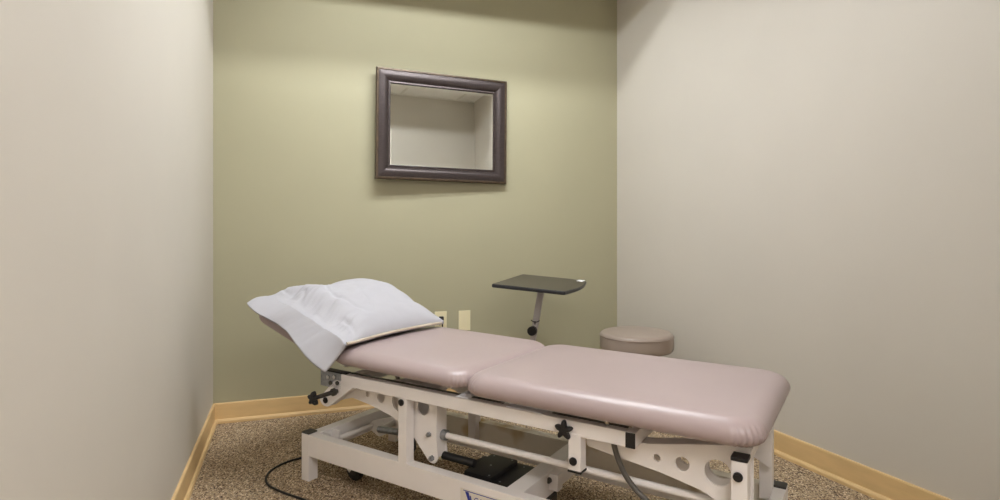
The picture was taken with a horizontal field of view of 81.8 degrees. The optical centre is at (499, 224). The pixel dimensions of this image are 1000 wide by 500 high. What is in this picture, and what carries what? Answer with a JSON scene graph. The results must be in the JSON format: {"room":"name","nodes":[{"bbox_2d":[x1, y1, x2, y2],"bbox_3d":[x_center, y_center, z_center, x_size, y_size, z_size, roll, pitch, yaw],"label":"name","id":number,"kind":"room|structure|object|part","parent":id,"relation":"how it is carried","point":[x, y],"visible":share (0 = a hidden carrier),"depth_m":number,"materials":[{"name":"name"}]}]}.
{"room":"examination room","nodes":[
{"label":"examination room","id":0,"kind":"room"},
{"bbox_2d":[0,0,212,499],"bbox_3d":[-0.771,-0.275,0.867,0.120,2.650,4.301,0,0,-20],"label":"wall","id":1,"kind":"structure","parent":0,"point":[106,106],"depth_m":1.20,"materials":[{"name":"beige paint"}]},
{"bbox_2d":[171,403,216,499],"bbox_3d":[-0.982,0.950,1.658,0.022,0.100,2.671,0,0,-20],"label":"baseboard","id":2,"kind":"structure","parent":1,"relation":"attached to","point":[183,491],"depth_m":2.31,"materials":[{"name":"brown wood"}]},
{"bbox_2d":[213,0,616,402],"bbox_3d":[-0.373,-0.275,3.332,2.584,2.650,0.120,0,0,-18],"label":"wall","id":3,"kind":"structure","parent":0,"point":[298,199],"depth_m":3.21,"materials":[{"name":"green paint"}]},
{"bbox_2d":[214,388,457,423],"bbox_3d":[-0.351,0.950,3.265,2.304,0.100,0.022,0,0,-18],"label":"baseboard","id":4,"kind":"structure","parent":3,"relation":"attached to","point":[282,407],"depth_m":2.99,"materials":[{"name":"brown wood"}]},
{"bbox_2d":[375,66,506,183],"bbox_3d":[-0.316,-0.546,3.242,0.759,0.604,0.032,1,-1,-22],"label":"wall mirror","id":5,"kind":"object","parent":3,"relation":"attached to","point":[429,126],"visible":1,"depth_m":3.24,"materials":[{"name":"grey metal"}]},
{"bbox_3d":[-0.630,-0.550,3.114,0.080,0.604,0.031,1,-2,-22],"label":"frame","id":6,"kind":"part","parent":5,"relation":"part of","materials":[{"name":"brown wood"}]},
{"bbox_3d":[-0.317,-0.284,3.236,0.759,0.080,0.031,1,-2,-22],"label":"frame","id":7,"kind":"part","parent":5,"relation":"part of","materials":[{"name":"brown wood"}]},
{"bbox_2d":[390,83,492,169],"bbox_3d":[-0.320,-0.545,3.252,0.607,0.452,0.005,1,-2,-22],"label":"mirror glass","id":8,"kind":"object","parent":5,"relation":"on","point":[434,126],"depth_m":3.24,"materials":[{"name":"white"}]},
{"bbox_3d":[-0.315,-0.807,3.249,0.759,0.080,0.031,1,-2,-22],"label":"frame","id":9,"kind":"part","parent":5,"relation":"part of","materials":[{"name":"brown wood"}]},
{"bbox_3d":[-0.001,-0.541,3.370,0.080,0.604,0.031,1,-2,-22],"label":"frame","id":10,"kind":"part","parent":5,"relation":"part of","materials":[{"name":"brown wood"}]},
{"bbox_2d":[435,311,446,327],"bbox_3d":[-0.336,0.549,3.277,0.070,0.115,0.008,0,0,-19],"label":"wall outlet","id":11,"kind":"object","parent":3,"relation":"attached to","point":[441,313],"visible":0.35,"depth_m":3.28,"materials":[{"name":"beige plastic"}]},
{"bbox_2d":[458,310,469,329],"bbox_3d":[-0.204,0.550,3.321,0.070,0.115,0.008,0,0,-19],"label":"blank wall plate","id":12,"kind":"object","parent":3,"relation":"attached to","point":[463,316],"visible":0.85,"depth_m":3.32,"materials":[{"name":"beige plastic"}]},
{"bbox_2d":[190,398,875,499],"bbox_3d":[0.755,1.025,1.379,4.200,0.050,4.700,0,0,-18],"label":"floor","id":13,"kind":"structure","parent":0,"point":[238,459],"depth_m":2.35,"materials":[{"name":"carpet"}]},
{"bbox_2d":[265,457,306,499],"bbox_3d":[-0.685,0.996,2.071,0.612,0.008,0.824,0,0,14],"label":"cable","id":14,"kind":"object","parent":13,"relation":"on","point":[294,459],"visible":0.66,"depth_m":2.21,"materials":[{"name":"black plastic"}]},
{"bbox_2d":[259,315,789,499],"bbox_3d":[-0.062,0.666,2.073,1.929,0.668,0.685,0,0,33],"label":"table","id":15,"kind":"object","parent":13,"relation":"on","point":[728,414],"visible":0.92,"depth_m":1.85,"materials":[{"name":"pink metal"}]},
{"bbox_3d":[-0.750,0.908,2.275,0.042,0.183,0.045,0,0,33],"label":"leg","id":16,"kind":"part","parent":15,"relation":"part of","materials":[{"name":"white metal"}]},
{"bbox_3d":[-0.669,0.620,2.067,0.050,0.048,0.021,0,0,33],"label":"star knob","id":17,"kind":"part","parent":15,"relation":"part of","materials":[{"name":"black plastic"}]},
{"bbox_3d":[-0.636,0.621,2.116,0.028,0.028,0.100,0,0,33],"label":"clamp rod","id":18,"kind":"part","parent":15,"relation":"part of","materials":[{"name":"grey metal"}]},
{"bbox_2d":[259,315,423,346],"bbox_3d":[-0.662,0.425,2.501,0.456,0.185,0.612,0,0,33],"label":"cushion","id":19,"kind":"object","parent":15,"relation":"on","point":[275,327],"depth_m":2.30,"materials":[{"name":"fabric"}]},
{"bbox_2d":[247,278,443,372],"bbox_3d":[-0.637,0.382,2.422,0.541,0.284,0.639,0,0,33],"label":"pillow","id":20,"kind":"object","parent":15,"relation":"on","point":[321,320],"visible":1,"depth_m":2.27,"materials":[{"name":"white fabric"}]},
{"bbox_3d":[-0.473,0.849,2.438,0.192,0.100,0.018,0,0,33],"label":"release lever","id":21,"kind":"part","parent":15,"relation":"part of","materials":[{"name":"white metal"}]},
{"bbox_3d":[-0.450,0.685,2.119,0.569,0.263,0.006,0,0,33],"label":"lift arm","id":22,"kind":"part","parent":15,"relation":"part of","materials":[{"name":"white metal"}]},
{"bbox_3d":[-0.489,0.908,2.684,0.042,0.183,0.045,0,0,33],"label":"leg","id":23,"kind":"part","parent":15,"relation":"part of","materials":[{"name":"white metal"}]},
{"bbox_3d":[-0.326,0.709,2.001,0.038,0.222,0.039,0,0,33],"label":"upright post","id":24,"kind":"part","parent":15,"relation":"part of","materials":[{"name":"white metal"}]},
{"bbox_3d":[-0.408,0.685,2.151,0.532,0.263,0.005,0,0,33],"label":"plate","id":25,"kind":"part","parent":15,"relation":"part of","materials":[{"name":"white metal"}]},
{"bbox_2d":[336,327,544,387],"bbox_3d":[-0.212,0.485,2.212,0.618,0.074,0.612,0,0,33],"label":"cushion","id":26,"kind":"object","parent":15,"relation":"on","point":[441,356],"depth_m":2.06,"materials":[{"name":"leather"}]},
{"bbox_3d":[-0.144,0.799,1.973,0.136,0.032,0.027,0,0,28],"label":"actuator rod","id":27,"kind":"part","parent":15,"relation":"part of","materials":[{"name":"black plastic"}]},
{"bbox_3d":[-0.274,0.646,2.457,0.440,0.185,0.006,0,0,33],"label":"lift arm","id":28,"kind":"part","parent":15,"relation":"part of","materials":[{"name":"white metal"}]},
{"bbox_2d":[455,390,474,398],"bbox_3d":[-0.103,0.546,1.865,0.061,0.013,0.060,0,0,33],"label":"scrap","id":29,"kind":"object","parent":15,"relation":"on","point":[466,395],"visible":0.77,"depth_m":1.86,"materials":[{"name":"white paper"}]},
{"bbox_3d":[-0.107,0.749,2.405,0.038,0.302,0.038,0,0,33],"label":"upright post","id":30,"kind":"part","parent":15,"relation":"part of","materials":[{"name":"white metal"}]},
{"bbox_3d":[-0.116,0.576,1.864,1.106,0.042,0.038,0,0,33],"label":"rail","id":31,"kind":"part","parent":15,"relation":"part of","materials":[{"name":"white metal"}]},
{"bbox_3d":[0.181,0.580,1.638,0.055,0.053,0.017,0,0,33],"label":"star knob","id":32,"kind":"part","parent":15,"relation":"part of","materials":[{"name":"black plastic"}]},
{"bbox_3d":[0.221,0.723,1.727,0.985,0.024,0.021,0,0,33],"label":"tie rod","id":33,"kind":"part","parent":15,"relation":"part of","materials":[{"name":"white metal"}]},
{"bbox_2d":[467,345,789,446],"bbox_3d":[0.402,0.495,1.818,0.872,0.075,0.612,0,0,33],"label":"cushion","id":34,"kind":"object","parent":15,"relation":"on","point":[729,405],"depth_m":1.65,"materials":[{"name":"leather"}]},
{"bbox_3d":[0.436,0.646,1.551,0.440,0.185,0.006,0,0,33],"label":"lift arm","id":35,"kind":"part","parent":15,"relation":"part of","materials":[{"name":"white metal"}]},
{"bbox_3d":[0.463,0.646,1.592,0.440,0.185,0.005,0,0,33],"label":"plate","id":36,"kind":"part","parent":15,"relation":"part of","materials":[{"name":"white metal"}]},
{"bbox_3d":[0.589,0.697,1.414,0.038,0.246,0.039,0,0,33],"label":"upright post","id":37,"kind":"part","parent":15,"relation":"part of","materials":[{"name":"white metal"}]},
{"bbox_3d":[0.641,0.646,1.871,0.440,0.185,0.006,0,0,33],"label":"lift arm","id":38,"kind":"part","parent":15,"relation":"part of","materials":[{"name":"white metal"}]},
{"bbox_3d":[0.833,0.707,1.802,0.038,0.286,0.038,0,0,33],"label":"upright post","id":39,"kind":"part","parent":15,"relation":"part of","materials":[{"name":"white metal"}]},
{"bbox_3d":[0.877,0.908,1.808,0.042,0.183,0.045,0,0,33],"label":"leg","id":40,"kind":"part","parent":15,"relation":"part of","materials":[{"name":"white metal"}]},
{"bbox_2d":[492,274,585,411],"bbox_3d":[0.208,0.638,2.974,0.436,0.723,0.459,0,0,21],"label":"tray table","id":41,"kind":"object","parent":13,"relation":"on","point":[541,285],"visible":0.43,"depth_m":2.91,"materials":[{"name":"black plastic"}]},
{"bbox_3d":[0.163,0.534,2.909,0.046,0.046,0.032,0,0,22],"label":"clamp knob","id":42,"kind":"part","parent":41,"relation":"part of","materials":[{"name":"black plastic"}]},
{"bbox_3d":[0.149,0.692,2.930,0.104,0.441,0.031,0,0,0],"label":"post","id":43,"kind":"part","parent":41,"relation":"part of","materials":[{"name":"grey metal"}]},
{"bbox_3d":[0.197,0.406,2.930,0.060,0.193,0.027,0,0,21],"label":"post","id":44,"kind":"part","parent":41,"relation":"part of","materials":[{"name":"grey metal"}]},
{"bbox_2d":[600,326,673,425],"bbox_3d":[0.717,0.771,2.966,0.414,0.458,0.435,0,0,-20],"label":"stool","id":45,"kind":"object","parent":13,"relation":"on","point":[651,341],"visible":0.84,"depth_m":2.83,"materials":[{"name":"beige leather"}]},
{"bbox_3d":[0.700,0.591,2.960,0.370,0.098,0.370,0,0,-20],"label":"seat","id":46,"kind":"part","parent":45,"relation":"part of","materials":[{"name":"beige leather"}]},
{"bbox_2d":[617,0,999,499],"bbox_3d":[1.638,-0.275,1.679,0.120,2.650,4.314,0,0,-23],"label":"wall","id":47,"kind":"structure","parent":0,"point":[808,191],"depth_m":2.27,"materials":[{"name":"beige paint"}]},
{"bbox_2d":[774,430,951,499],"bbox_3d":[1.252,0.950,2.403,0.022,0.100,2.679,0,0,-23],"label":"baseboard","id":48,"kind":"structure","parent":47,"relation":"attached to","point":[873,483],"depth_m":2.21,"materials":[{"name":"brown wood"}]}
]}

